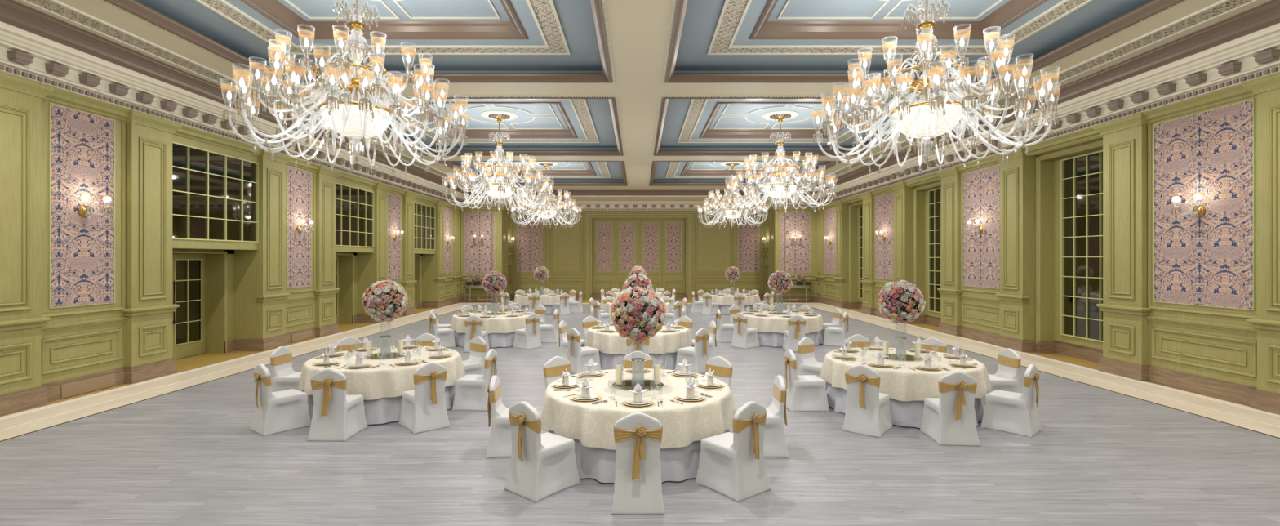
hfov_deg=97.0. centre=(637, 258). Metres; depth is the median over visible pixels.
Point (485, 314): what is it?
folded napkin
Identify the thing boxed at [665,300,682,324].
banquet chair
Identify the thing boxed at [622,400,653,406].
charger plate
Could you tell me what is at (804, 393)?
banquet chair
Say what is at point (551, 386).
placemat
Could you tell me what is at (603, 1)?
trim
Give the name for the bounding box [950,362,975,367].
charger plate
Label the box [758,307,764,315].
folded napkin
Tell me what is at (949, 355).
dinner plate
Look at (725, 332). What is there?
banquet chair
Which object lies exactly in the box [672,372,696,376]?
charger plate
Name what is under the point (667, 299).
banquet chair
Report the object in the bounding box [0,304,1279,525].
floor
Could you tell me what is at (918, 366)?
dinner plate
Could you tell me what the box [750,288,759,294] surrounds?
banquet chair
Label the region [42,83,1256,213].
trim
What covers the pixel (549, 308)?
table underskirt
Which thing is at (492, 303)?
vase
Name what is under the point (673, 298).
banquet chair
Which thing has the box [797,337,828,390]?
banquet chair
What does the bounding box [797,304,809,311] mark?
banquet chair
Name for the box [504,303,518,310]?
banquet chair
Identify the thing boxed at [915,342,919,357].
candle
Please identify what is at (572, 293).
banquet chair
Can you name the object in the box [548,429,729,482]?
table skirt
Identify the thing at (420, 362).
placemat
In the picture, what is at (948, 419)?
banquet chair
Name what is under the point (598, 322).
folded napkin
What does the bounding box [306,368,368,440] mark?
banquet chair
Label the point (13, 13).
trim
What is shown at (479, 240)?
wall sconce
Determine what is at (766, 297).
banquet chair
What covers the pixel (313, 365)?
placemat
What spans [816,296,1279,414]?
baseboard
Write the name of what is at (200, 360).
trim
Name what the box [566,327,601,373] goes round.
banquet chair
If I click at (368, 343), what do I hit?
candle
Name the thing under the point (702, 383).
dinner plate
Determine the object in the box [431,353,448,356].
dinner plate
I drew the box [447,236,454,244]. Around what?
wall sconce
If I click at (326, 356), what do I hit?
folded napkin
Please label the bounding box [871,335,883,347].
folded napkin
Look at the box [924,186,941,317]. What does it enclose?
window
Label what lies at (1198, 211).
wall sconce
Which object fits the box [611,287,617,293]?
banquet chair
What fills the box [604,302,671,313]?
tablecloth
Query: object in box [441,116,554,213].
chandelier
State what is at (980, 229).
wall sconce
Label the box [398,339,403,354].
candle
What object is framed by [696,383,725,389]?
placemat
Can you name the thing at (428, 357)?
placemat
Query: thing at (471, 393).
banquet chair
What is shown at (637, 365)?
folded napkin
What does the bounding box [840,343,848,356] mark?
folded napkin
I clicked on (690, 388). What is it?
folded napkin
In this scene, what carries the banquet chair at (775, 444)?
on the floor
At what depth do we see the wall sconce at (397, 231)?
22.72 m
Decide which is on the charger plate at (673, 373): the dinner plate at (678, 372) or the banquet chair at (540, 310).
the dinner plate at (678, 372)
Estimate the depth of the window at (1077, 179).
13.47 m
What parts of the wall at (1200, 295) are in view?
wallpaper panel, wallpaper panel, wallpaper panel, wallpaper panel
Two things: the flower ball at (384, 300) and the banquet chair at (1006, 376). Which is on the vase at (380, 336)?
the flower ball at (384, 300)
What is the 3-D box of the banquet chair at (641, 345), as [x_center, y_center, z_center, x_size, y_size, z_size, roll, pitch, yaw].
[0.000,1.913,11.424,0.504,0.934,0.637,0,0,1]
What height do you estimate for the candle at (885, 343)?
0.360 m
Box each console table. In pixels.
[463,284,495,302]
[780,284,813,302]
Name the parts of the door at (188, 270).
handle, glass pane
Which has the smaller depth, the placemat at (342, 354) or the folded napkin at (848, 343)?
the placemat at (342, 354)
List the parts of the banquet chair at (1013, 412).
sash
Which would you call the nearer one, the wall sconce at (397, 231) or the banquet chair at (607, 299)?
the banquet chair at (607, 299)
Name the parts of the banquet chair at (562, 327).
sash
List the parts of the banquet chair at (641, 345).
sash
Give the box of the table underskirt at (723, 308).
[718,304,754,314]
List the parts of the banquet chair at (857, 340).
sash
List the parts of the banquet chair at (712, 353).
sash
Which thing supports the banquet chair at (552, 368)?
on the floor
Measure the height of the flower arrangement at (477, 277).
0.626 m
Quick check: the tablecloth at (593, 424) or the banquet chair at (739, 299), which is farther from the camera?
the banquet chair at (739, 299)
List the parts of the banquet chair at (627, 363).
sash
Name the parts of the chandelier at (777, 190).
glass arm, glass arm, glass arm, glass arm, crystal crown, brass rod, glass arm, glass arm, glass arm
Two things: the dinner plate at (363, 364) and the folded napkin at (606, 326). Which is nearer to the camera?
the dinner plate at (363, 364)
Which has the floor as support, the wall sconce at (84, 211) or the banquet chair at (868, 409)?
the banquet chair at (868, 409)
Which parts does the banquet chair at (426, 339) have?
sash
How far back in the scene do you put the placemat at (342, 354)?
9.14 m
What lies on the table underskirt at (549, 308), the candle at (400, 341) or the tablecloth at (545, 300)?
the tablecloth at (545, 300)
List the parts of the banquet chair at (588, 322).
sash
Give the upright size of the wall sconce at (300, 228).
0.500 m
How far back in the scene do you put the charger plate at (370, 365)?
8.22 m
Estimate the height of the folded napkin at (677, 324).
0.207 m
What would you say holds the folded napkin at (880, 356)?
on the dinner plate at (874, 363)
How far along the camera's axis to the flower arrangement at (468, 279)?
30.54 m
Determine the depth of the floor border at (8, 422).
10.52 m
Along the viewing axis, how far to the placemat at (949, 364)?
8.28 m
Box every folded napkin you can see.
[321,348,330,363]
[327,342,337,355]
[351,351,366,365]
[361,336,372,348]
[400,334,415,346]
[400,348,415,362]
[431,336,441,348]
[436,342,443,355]
[461,308,466,315]
[476,303,482,311]
[482,308,487,316]
[510,307,515,315]
[561,368,569,384]
[577,377,593,397]
[586,357,598,373]
[596,319,600,326]
[603,320,609,330]
[627,382,648,402]
[629,354,646,369]
[666,320,672,330]
[674,317,679,326]
[676,357,692,373]
[684,377,697,397]
[705,368,714,384]
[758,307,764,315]
[784,308,791,315]
[791,303,795,311]
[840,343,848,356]
[844,337,851,350]
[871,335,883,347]
[872,350,888,364]
[911,337,925,350]
[921,352,935,367]
[951,343,960,356]
[958,350,967,364]
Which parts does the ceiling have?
coffer moulding, bead moulding, coffer moulding, bead moulding, coffer moulding, bead moulding, bead moulding, coffer moulding, bead moulding, coffer moulding, bead moulding, coffer moulding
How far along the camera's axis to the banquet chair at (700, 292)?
26.35 m
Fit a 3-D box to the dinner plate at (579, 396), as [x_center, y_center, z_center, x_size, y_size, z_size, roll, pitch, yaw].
[-0.591,1.567,6.421,0.278,0.013,0.278,0,0,41]
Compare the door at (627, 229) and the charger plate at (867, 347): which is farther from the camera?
the door at (627, 229)
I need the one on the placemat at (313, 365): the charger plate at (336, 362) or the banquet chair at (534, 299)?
the charger plate at (336, 362)
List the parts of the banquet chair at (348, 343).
sash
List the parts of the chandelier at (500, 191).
glass arm, glass arm, glass arm, brass rod, crystal crown, glass arm, glass arm, glass arm, glass arm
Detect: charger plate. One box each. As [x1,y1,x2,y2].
[314,361,338,365]
[320,353,342,356]
[346,364,371,368]
[355,347,376,351]
[395,360,419,364]
[403,345,417,348]
[429,354,450,357]
[552,382,578,387]
[571,395,600,401]
[579,372,603,376]
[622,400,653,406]
[626,368,649,373]
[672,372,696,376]
[675,395,704,401]
[697,382,723,387]
[833,355,855,359]
[866,346,883,350]
[868,363,893,367]
[908,348,929,352]
[915,365,941,370]
[945,355,968,359]
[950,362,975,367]
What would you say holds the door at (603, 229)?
in the wall at (566, 253)
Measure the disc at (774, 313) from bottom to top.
0.012 m
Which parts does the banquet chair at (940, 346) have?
sash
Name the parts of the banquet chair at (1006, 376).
sash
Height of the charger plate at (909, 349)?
0.014 m
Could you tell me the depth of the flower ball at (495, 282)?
15.99 m
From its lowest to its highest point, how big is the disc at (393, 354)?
0.012 m
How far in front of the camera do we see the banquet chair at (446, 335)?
15.12 m
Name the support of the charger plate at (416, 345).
on the placemat
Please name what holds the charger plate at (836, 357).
on the placemat at (832, 357)
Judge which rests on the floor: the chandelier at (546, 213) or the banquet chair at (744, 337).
the banquet chair at (744, 337)
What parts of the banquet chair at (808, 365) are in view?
sash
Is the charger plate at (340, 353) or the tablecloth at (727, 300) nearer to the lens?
the charger plate at (340, 353)
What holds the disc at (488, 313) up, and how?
on the tablecloth at (500, 323)
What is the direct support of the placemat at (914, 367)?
on the tablecloth at (904, 383)
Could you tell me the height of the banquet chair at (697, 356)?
0.934 m
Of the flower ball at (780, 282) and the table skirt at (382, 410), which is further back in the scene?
the flower ball at (780, 282)
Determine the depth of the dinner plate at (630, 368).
7.98 m
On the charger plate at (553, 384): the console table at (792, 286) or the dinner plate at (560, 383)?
the dinner plate at (560, 383)
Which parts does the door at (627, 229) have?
wallpaper panel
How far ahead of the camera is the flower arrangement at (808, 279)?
30.54 m
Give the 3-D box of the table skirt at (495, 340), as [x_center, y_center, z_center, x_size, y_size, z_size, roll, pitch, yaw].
[-4.096,1.994,16.184,2.377,0.757,2.332,0,0,-21]
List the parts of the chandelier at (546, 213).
crystal crown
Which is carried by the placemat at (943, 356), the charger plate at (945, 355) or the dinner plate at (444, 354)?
the charger plate at (945, 355)
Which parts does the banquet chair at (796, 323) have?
sash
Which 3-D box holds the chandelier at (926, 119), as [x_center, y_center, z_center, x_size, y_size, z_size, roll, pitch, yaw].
[4.090,-2.732,8.030,3.040,2.765,3.040,0,0,38]
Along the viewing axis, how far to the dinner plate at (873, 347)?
9.97 m
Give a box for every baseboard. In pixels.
[0,296,462,416]
[461,293,816,302]
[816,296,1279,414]
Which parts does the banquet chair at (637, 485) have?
sash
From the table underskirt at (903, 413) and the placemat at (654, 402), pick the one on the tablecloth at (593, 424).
the placemat at (654, 402)
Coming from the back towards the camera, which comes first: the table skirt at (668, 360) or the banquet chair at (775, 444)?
the table skirt at (668, 360)
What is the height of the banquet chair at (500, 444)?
0.934 m
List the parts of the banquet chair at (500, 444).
sash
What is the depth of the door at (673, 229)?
33.73 m
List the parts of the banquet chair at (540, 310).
sash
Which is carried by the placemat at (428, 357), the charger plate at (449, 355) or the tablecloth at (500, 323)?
the charger plate at (449, 355)
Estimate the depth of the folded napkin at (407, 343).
10.08 m
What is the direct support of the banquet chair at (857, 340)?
on the floor
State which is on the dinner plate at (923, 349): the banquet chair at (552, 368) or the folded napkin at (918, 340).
the folded napkin at (918, 340)
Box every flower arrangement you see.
[466,276,471,284]
[472,273,481,284]
[795,273,804,284]
[805,276,811,284]
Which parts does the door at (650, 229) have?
wallpaper panel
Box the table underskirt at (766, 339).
[757,331,823,346]
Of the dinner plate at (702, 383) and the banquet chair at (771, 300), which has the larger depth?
the banquet chair at (771, 300)
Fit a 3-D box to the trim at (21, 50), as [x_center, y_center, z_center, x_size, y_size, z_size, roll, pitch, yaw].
[0.060,-3.095,14.250,19.720,0.550,38.500,0,0,0]
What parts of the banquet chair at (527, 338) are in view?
sash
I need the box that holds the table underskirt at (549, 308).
[520,305,553,314]
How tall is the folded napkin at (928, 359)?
0.207 m
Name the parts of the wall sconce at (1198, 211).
bulb, bulb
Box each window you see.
[172,141,258,242]
[336,182,373,247]
[414,202,435,249]
[857,204,862,302]
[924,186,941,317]
[1053,148,1102,349]
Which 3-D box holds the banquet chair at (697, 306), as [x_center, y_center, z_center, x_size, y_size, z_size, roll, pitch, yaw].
[2.675,1.913,25.094,0.637,0.934,0.504,0,0,-2]
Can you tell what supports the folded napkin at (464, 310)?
on the dinner plate
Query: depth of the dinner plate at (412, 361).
8.56 m
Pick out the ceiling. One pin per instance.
(468, 41)
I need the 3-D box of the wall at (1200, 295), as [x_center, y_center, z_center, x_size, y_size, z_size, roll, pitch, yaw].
[10.405,-0.270,10.010,1.430,5.900,42.200,0,0,0]
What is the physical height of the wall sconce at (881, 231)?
0.500 m
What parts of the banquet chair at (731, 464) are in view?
sash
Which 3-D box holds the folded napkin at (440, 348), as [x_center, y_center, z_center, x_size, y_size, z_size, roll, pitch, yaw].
[-3.195,1.461,9.163,0.100,0.207,0.242,0,0,-10]
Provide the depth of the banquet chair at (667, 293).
25.38 m
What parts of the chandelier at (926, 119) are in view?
bulb, bulb, bulb, bulb, bulb, bulb, glass arm, bulb, glass arm, bulb, glass arm, glass arm, bulb, glass arm, glass arm, glass arm, glass arm, glass arm, bulb, glass arm, glass arm, glass arm, glass arm, bulb, glass arm, glass arm, glass arm, bulb, glass arm, glass arm, glass arm, glass arm, glass arm, bulb, glass arm, glass arm, curled arm, glass arm, bulb, glass arm, crystal crown, brass rod, glass arm, glass arm, bulb, glass arm, glass arm, curled arm, glass arm, bulb, glass arm, glass arm, glass arm, glass arm, bulb, glass arm, glass arm, glass arm, bulb, glass arm, glass arm, glass arm, glass arm, glass arm, glass arm, glass arm, bulb, glass arm, glass arm, bulb, glass arm, bulb, bulb, bulb, glass arm, bulb, glass arm, glass arm, bulb, bulb, bulb, bulb, bulb, bulb, bulb, bulb, bulb, bulb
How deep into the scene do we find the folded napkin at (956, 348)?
9.04 m
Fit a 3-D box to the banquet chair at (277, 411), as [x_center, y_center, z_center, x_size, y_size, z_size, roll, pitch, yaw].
[-5.030,1.913,7.965,0.504,0.934,0.637,0,0,37]
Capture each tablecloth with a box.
[298,346,465,399]
[450,310,532,333]
[514,293,568,305]
[540,368,735,449]
[584,324,692,355]
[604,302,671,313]
[613,292,662,299]
[711,293,760,305]
[741,310,823,333]
[820,346,991,400]
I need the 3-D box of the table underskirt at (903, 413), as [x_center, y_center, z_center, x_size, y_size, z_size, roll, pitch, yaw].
[4.200,1.994,9.056,2.345,0.757,2.329,0,0,-13]
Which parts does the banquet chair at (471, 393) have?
sash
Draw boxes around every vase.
[379,335,391,355]
[491,302,497,313]
[631,357,644,384]
[776,302,782,312]
[894,336,906,356]
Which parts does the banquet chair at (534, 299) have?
sash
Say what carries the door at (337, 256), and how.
in the wall at (79, 296)
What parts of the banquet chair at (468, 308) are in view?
sash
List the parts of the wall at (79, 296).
wallpaper panel, wallpaper panel, wallpaper panel, wallpaper panel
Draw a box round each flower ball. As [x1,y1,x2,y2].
[361,279,408,322]
[482,271,506,294]
[533,266,549,281]
[609,285,666,341]
[622,273,653,290]
[628,267,646,276]
[631,266,644,271]
[724,266,740,281]
[767,270,792,294]
[877,280,925,323]
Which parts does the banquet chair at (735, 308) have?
sash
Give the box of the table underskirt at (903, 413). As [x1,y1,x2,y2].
[826,382,984,427]
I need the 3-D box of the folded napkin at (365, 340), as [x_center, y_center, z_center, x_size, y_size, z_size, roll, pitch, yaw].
[-4.734,1.461,9.846,0.100,0.207,0.242,0,0,33]
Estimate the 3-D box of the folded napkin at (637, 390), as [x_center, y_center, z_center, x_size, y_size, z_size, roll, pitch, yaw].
[0.002,1.461,6.195,0.242,0.207,0.100,0,0,-17]
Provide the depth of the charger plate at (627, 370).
7.92 m
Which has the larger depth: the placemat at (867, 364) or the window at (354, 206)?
the window at (354, 206)
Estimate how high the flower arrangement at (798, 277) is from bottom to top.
0.624 m
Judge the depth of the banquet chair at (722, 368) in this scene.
8.31 m
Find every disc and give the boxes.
[364,351,404,359]
[487,312,506,315]
[612,378,663,391]
[768,311,791,315]
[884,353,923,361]
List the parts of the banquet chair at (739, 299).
sash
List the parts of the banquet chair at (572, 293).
sash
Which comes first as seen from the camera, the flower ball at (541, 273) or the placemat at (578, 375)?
the placemat at (578, 375)
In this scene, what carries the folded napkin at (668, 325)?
on the dinner plate
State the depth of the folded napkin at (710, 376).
7.04 m
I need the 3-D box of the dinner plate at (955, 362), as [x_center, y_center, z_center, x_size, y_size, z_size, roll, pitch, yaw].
[4.816,1.567,8.394,0.278,0.013,0.278,0,0,-43]
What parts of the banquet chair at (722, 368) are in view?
sash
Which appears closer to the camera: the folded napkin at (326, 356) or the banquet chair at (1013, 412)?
the banquet chair at (1013, 412)
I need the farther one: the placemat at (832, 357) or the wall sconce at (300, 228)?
the wall sconce at (300, 228)
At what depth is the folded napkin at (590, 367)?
7.72 m
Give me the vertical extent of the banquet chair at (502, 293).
0.934 m
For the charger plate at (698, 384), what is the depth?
6.96 m
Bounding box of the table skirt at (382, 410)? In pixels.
[306,385,455,424]
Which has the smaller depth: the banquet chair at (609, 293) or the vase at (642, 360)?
the vase at (642, 360)
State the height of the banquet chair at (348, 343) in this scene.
0.934 m
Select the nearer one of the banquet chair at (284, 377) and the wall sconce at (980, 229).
the banquet chair at (284, 377)
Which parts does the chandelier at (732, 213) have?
crystal crown, brass rod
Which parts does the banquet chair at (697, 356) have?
sash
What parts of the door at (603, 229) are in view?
wallpaper panel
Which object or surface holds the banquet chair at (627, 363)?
on the floor
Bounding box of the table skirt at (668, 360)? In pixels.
[599,351,677,369]
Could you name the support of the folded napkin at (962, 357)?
on the dinner plate at (955, 362)
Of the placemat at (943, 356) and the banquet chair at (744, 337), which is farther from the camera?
the banquet chair at (744, 337)
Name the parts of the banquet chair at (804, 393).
sash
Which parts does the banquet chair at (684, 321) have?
sash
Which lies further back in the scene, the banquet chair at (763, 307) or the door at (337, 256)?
the door at (337, 256)
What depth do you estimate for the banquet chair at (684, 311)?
20.69 m
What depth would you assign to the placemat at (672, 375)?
7.60 m
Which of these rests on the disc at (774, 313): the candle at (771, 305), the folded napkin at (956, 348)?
the candle at (771, 305)
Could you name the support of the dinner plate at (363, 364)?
on the charger plate at (370, 365)
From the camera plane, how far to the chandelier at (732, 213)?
24.33 m
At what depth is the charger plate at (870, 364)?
8.28 m
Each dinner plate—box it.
[315,360,337,364]
[348,363,369,366]
[397,360,417,363]
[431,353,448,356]
[555,381,577,386]
[573,393,598,399]
[581,370,601,374]
[625,398,650,404]
[628,367,647,371]
[674,370,694,374]
[677,393,702,399]
[698,381,721,386]
[835,354,853,357]
[868,346,883,348]
[870,361,890,365]
[910,347,928,351]
[917,364,938,368]
[946,354,960,357]
[952,361,973,365]
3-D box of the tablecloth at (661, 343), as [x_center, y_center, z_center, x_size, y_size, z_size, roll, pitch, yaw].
[0.002,1.802,12.938,2.424,0.425,2.422,0,0,-14]
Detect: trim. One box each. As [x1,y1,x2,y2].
[0,0,1279,195]
[0,21,1279,210]
[0,297,1250,417]
[0,302,1279,430]
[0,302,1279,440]
[0,304,1279,441]
[19,0,1259,188]
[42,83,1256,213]
[100,0,1188,186]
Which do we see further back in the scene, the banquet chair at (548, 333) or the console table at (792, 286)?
the console table at (792, 286)
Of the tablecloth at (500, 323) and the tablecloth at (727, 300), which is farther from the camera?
the tablecloth at (727, 300)
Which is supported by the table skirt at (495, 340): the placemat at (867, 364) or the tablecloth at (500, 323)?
the tablecloth at (500, 323)
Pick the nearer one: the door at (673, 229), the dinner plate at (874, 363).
the dinner plate at (874, 363)
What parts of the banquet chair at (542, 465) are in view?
sash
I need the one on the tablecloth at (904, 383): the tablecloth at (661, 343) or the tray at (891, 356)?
the tray at (891, 356)
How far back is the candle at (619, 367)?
7.04 m
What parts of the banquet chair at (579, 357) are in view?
sash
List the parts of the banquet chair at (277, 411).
sash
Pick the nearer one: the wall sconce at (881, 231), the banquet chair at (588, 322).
the banquet chair at (588, 322)
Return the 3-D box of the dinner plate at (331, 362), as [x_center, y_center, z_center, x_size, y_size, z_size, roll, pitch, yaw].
[-4.681,1.567,8.513,0.278,0.013,0.278,0,0,40]
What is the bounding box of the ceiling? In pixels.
[13,0,1271,190]
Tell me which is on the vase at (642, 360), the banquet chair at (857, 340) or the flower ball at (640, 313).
the flower ball at (640, 313)
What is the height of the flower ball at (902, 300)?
0.702 m
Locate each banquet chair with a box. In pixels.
[249,363,311,435]
[270,346,304,391]
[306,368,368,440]
[335,336,362,351]
[398,362,449,433]
[414,333,436,346]
[429,308,451,328]
[429,312,455,347]
[451,348,497,411]
[459,305,474,312]
[462,335,486,374]
[463,315,489,351]
[485,375,537,457]
[499,291,514,310]
[502,292,519,306]
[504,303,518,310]
[504,400,580,502]
[512,312,542,349]
[528,293,541,312]
[534,304,546,324]
[538,308,559,342]
[542,355,570,389]
[552,293,569,315]
[558,320,585,359]
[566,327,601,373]
[568,288,576,303]
[568,291,582,312]
[582,315,597,339]
[589,297,604,316]
[592,300,611,324]
[600,288,604,308]
[603,295,612,309]
[605,290,613,297]
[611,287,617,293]
[611,412,665,514]
[622,350,652,368]
[626,337,649,355]
[657,287,665,297]
[663,290,671,297]
[663,295,671,303]
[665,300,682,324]
[670,288,675,308]
[671,297,687,316]
[675,327,709,373]
[677,315,692,336]
[691,291,703,312]
[691,320,716,359]
[695,400,770,502]
[697,288,704,301]
[702,292,718,315]
[705,355,733,388]
[715,308,733,342]
[728,304,740,324]
[731,312,759,348]
[732,293,745,312]
[736,374,789,457]
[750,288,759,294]
[755,292,770,310]
[759,303,770,310]
[760,290,774,309]
[782,315,806,351]
[784,348,829,411]
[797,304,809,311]
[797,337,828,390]
[820,307,841,340]
[822,311,848,346]
[842,364,893,437]
[845,333,870,347]
[920,371,980,445]
[921,337,946,352]
[980,364,1041,437]
[982,347,1021,404]
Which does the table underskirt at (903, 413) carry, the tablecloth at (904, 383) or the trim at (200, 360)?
the tablecloth at (904, 383)
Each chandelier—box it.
[220,0,469,173]
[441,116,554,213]
[510,164,582,228]
[697,164,768,228]
[724,116,836,213]
[811,0,1060,173]
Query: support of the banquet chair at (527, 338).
on the floor
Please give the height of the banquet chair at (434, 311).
0.934 m
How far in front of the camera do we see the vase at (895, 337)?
9.03 m
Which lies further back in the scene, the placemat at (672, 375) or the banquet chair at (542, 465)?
the placemat at (672, 375)
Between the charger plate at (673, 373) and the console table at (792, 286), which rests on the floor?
the console table at (792, 286)
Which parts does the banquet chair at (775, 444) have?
sash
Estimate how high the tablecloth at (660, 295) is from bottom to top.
0.424 m
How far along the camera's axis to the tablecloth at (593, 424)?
6.24 m
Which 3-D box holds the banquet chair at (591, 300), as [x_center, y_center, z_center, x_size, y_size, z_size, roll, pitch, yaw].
[-1.491,1.913,20.899,0.637,0.934,0.504,0,0,13]
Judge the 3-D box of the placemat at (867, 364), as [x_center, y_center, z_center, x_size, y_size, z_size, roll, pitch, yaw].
[3.591,1.588,8.387,0.384,0.001,0.384,0,0,43]
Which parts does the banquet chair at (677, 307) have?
sash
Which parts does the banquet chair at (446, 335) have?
sash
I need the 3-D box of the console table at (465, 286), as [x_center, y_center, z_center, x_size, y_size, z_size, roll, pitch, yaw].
[-8.600,1.915,30.690,1.800,0.930,0.460,0,0,0]
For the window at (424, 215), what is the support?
in the wall at (79, 296)
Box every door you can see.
[172,253,205,359]
[336,255,338,324]
[592,218,615,293]
[616,218,639,291]
[639,218,662,291]
[662,218,684,293]
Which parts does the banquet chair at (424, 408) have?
sash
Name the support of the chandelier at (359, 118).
hanging from the ceiling
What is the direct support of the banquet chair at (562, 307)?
on the floor
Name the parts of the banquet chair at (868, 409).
sash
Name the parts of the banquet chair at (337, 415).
sash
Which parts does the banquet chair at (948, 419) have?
sash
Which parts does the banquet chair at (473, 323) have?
sash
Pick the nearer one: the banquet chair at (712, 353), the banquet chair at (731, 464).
the banquet chair at (731, 464)
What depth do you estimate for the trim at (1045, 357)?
11.22 m
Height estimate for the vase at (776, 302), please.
0.600 m
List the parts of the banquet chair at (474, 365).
sash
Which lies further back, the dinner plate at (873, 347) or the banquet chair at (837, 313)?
the banquet chair at (837, 313)
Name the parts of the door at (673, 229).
wallpaper panel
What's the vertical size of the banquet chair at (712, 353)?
0.934 m
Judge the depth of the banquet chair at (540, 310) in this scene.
17.54 m
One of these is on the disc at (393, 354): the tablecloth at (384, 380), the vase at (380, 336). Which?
the vase at (380, 336)
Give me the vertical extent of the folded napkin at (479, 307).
0.207 m
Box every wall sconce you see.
[78,193,112,220]
[297,218,314,235]
[393,230,404,241]
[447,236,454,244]
[473,235,483,242]
[791,235,801,242]
[875,230,885,241]
[966,218,982,235]
[1170,193,1205,218]
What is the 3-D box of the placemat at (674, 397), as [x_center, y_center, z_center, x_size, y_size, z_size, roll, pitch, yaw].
[0.591,1.588,6.421,0.384,0.001,0.384,0,0,-41]
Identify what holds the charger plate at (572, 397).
on the placemat at (601, 397)
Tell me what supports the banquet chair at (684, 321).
on the floor
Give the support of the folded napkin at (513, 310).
on the dinner plate
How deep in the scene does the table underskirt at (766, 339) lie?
15.36 m
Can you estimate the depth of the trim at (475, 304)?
9.65 m
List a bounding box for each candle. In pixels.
[366,341,371,355]
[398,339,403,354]
[501,304,504,313]
[616,364,622,384]
[653,364,659,383]
[770,304,773,312]
[883,341,888,355]
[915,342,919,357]
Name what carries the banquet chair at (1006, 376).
on the floor
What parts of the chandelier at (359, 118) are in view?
bulb, bulb, bulb, bulb, bulb, bulb, bulb, bulb, bulb, bulb, bulb, glass arm, glass arm, bulb, glass arm, glass arm, bulb, glass arm, glass arm, bulb, glass arm, bulb, glass arm, glass arm, glass arm, bulb, glass arm, glass arm, glass arm, glass arm, glass arm, glass arm, bulb, glass arm, glass arm, glass arm, glass arm, bulb, glass arm, glass arm, glass arm, bulb, glass arm, bulb, curled arm, glass arm, glass arm, glass arm, crystal crown, brass rod, curled arm, glass arm, bulb, glass arm, curled arm, glass arm, glass arm, bulb, bulb, glass arm, glass arm, glass arm, glass arm, glass arm, glass arm, glass arm, bulb, glass arm, glass arm, bulb, glass arm, glass arm, glass arm, glass arm, glass arm, glass arm, bulb, glass arm, glass arm, glass arm, bulb, glass arm, bulb, glass arm, bulb, bulb, bulb, bulb, bulb, bulb, bulb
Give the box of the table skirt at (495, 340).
[453,330,515,347]
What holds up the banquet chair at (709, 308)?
on the floor
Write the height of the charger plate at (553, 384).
0.014 m
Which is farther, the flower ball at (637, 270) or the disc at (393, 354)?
the flower ball at (637, 270)
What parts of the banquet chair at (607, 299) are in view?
sash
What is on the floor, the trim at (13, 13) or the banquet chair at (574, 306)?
the banquet chair at (574, 306)
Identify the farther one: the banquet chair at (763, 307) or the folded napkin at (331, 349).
the banquet chair at (763, 307)
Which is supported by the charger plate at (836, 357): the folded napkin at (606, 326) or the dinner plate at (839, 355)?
the dinner plate at (839, 355)
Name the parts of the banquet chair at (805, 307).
sash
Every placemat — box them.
[311,362,341,366]
[318,354,344,357]
[344,364,373,368]
[393,361,421,365]
[427,355,452,358]
[550,384,579,389]
[568,395,602,402]
[577,373,605,377]
[620,400,655,408]
[624,369,651,373]
[670,373,698,377]
[673,395,706,402]
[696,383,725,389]
[831,356,857,359]
[866,364,894,368]
[913,366,942,371]
[942,355,970,359]
[948,363,977,368]
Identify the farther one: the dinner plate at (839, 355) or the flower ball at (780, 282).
the flower ball at (780, 282)
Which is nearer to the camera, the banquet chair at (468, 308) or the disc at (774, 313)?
the disc at (774, 313)
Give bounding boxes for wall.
[0,70,462,395]
[460,210,817,298]
[815,71,1279,394]
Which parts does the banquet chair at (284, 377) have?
sash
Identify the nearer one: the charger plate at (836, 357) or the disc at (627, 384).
the disc at (627, 384)
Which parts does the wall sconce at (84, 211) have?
bulb, bulb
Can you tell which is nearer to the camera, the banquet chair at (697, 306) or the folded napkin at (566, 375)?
the folded napkin at (566, 375)
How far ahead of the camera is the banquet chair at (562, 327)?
13.03 m
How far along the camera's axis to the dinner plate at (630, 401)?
6.19 m
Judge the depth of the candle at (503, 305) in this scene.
16.22 m
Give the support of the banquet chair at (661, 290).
on the floor
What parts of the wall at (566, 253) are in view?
wallpaper panel, wallpaper panel, wallpaper panel, pull handle, wallpaper panel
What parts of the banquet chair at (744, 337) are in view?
sash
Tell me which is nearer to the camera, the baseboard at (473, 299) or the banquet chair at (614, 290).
the banquet chair at (614, 290)
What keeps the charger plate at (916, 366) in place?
on the placemat at (914, 367)
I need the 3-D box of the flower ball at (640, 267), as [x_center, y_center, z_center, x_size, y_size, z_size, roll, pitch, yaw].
[0.006,0.697,26.598,0.683,0.710,0.687,0,0,24]
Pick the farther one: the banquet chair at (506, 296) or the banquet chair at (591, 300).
the banquet chair at (506, 296)
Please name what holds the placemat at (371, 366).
on the tablecloth at (384, 380)
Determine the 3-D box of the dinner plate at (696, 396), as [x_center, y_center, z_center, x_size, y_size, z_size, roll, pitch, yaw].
[0.591,1.567,6.421,0.278,0.013,0.278,0,0,-41]
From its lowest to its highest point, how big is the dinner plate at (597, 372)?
0.013 m
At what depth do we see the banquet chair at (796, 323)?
14.49 m
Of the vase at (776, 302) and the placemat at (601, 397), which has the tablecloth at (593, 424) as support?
the placemat at (601, 397)
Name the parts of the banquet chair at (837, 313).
sash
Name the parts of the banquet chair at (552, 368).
sash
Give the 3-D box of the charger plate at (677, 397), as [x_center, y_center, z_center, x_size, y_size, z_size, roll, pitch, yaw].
[0.591,1.579,6.421,0.332,0.014,0.332,0,0,-41]
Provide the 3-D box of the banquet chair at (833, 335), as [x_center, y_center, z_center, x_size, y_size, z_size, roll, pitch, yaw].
[5.457,1.913,15.568,0.637,0.934,0.504,0,0,28]
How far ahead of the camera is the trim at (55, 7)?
10.01 m

